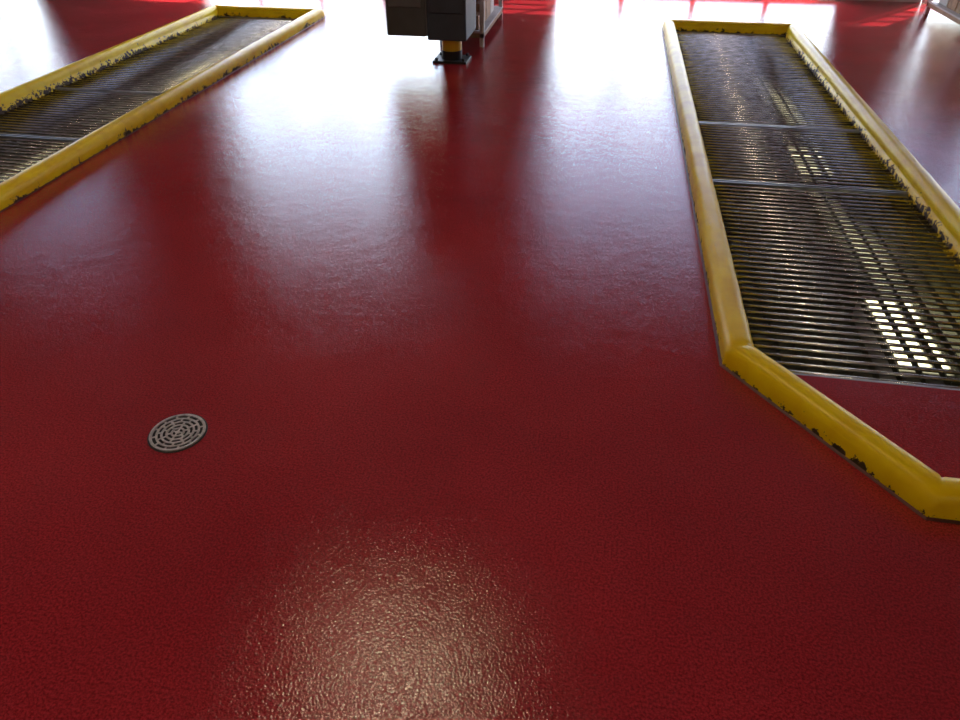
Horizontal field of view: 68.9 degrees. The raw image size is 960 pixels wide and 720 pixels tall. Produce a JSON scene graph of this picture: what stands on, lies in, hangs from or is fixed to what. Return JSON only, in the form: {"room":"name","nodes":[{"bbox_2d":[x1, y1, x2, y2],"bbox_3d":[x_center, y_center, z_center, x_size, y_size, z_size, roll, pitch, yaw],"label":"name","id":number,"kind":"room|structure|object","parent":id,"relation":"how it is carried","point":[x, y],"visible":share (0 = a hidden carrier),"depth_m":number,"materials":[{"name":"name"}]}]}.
{"room":"auto service garage","nodes":[
{"label":"auto service garage","id":0,"kind":"room"},
{"bbox_2d":[0,0,959,719],"bbox_3d":[-0.899,-0.028,2.704,20.500,0.001,16.000,6,37,8],"label":"floor","id":1,"kind":"structure","parent":0,"point":[477,444],"depth_m":2.44,"materials":[{"name":"red paint"}]},
{"bbox_2d":[0,5,324,212],"bbox_3d":[-2.881,-1.699,5.395,1.320,0.745,6.460,6,37,8],"label":"pit","id":2,"kind":"object","parent":1,"relation":"in","point":[92,103],"visible":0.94,"depth_m":5.49,"materials":[{"name":"yellow paint"}]},
{"bbox_2d":[147,414,207,452],"bbox_3d":[-1.010,0.241,2.339,0.192,0.006,0.192,6,37,8],"label":"floor drain","id":3,"kind":"object","parent":1,"relation":"on","point":[176,433],"visible":1,"depth_m":2.33,"materials":[{"name":"silver metal"}]},
{"bbox_2d":[385,0,475,64],"bbox_3d":[-0.413,-3.218,5.854,0.700,1.325,0.575,6,37,8],"label":"machine","id":4,"kind":"object","parent":1,"relation":"on","point":[451,22],"visible":1,"depth_m":5.86,"materials":[{"name":"black metal"}]},
{"bbox_2d":[440,0,502,46],"bbox_3d":[-0.068,-3.776,6.785,0.428,1.100,1.258,6,37,8],"label":"storage rack","id":5,"kind":"object","parent":1,"relation":"on","point":[487,14],"visible":0.44,"depth_m":6.69,"materials":[{"name":"brown metal"}]},
{"bbox_2d":[661,19,959,523],"bbox_3d":[1.997,-1.229,4.767,1.340,0.746,6.540,6,37,8],"label":"pit","id":6,"kind":"object","parent":1,"relation":"in","point":[818,259],"visible":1,"depth_m":3.65,"materials":[{"name":"yellow paint"}]},
{"bbox_2d":[781,147,836,184],"bbox_3d":[2.505,-1.441,5.363,0.260,0.170,0.660,6,37,8],"label":"lamp","id":7,"kind":"object","parent":6,"relation":"attached to","point":[799,147],"depth_m":5.23,"materials":[{"name":"white"}]},
{"bbox_2d":[852,295,954,384],"bbox_3d":[2.121,-0.080,3.548,0.260,0.170,0.660,6,37,8],"label":"lamp","id":8,"kind":"object","parent":6,"relation":"attached to","point":[858,306],"depth_m":3.45,"materials":[{"name":"white"}]},
{"bbox_2d":[923,0,959,24],"bbox_3d":[5.096,-3.992,6.895,0.498,1.313,1.308,6,37,8],"label":"storage rack","id":9,"kind":"object","parent":1,"relation":"on","point":[950,9],"visible":1,"depth_m":7.36,"materials":[{"name":"brown metal"}]},
{"bbox_2d":[856,0,921,1],"bbox_3d":[0.456,-6.675,7.733,20.500,4.600,0.250,6,37,8],"label":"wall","id":10,"kind":"structure","parent":0,"point":[856,0],"depth_m":8.39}
]}

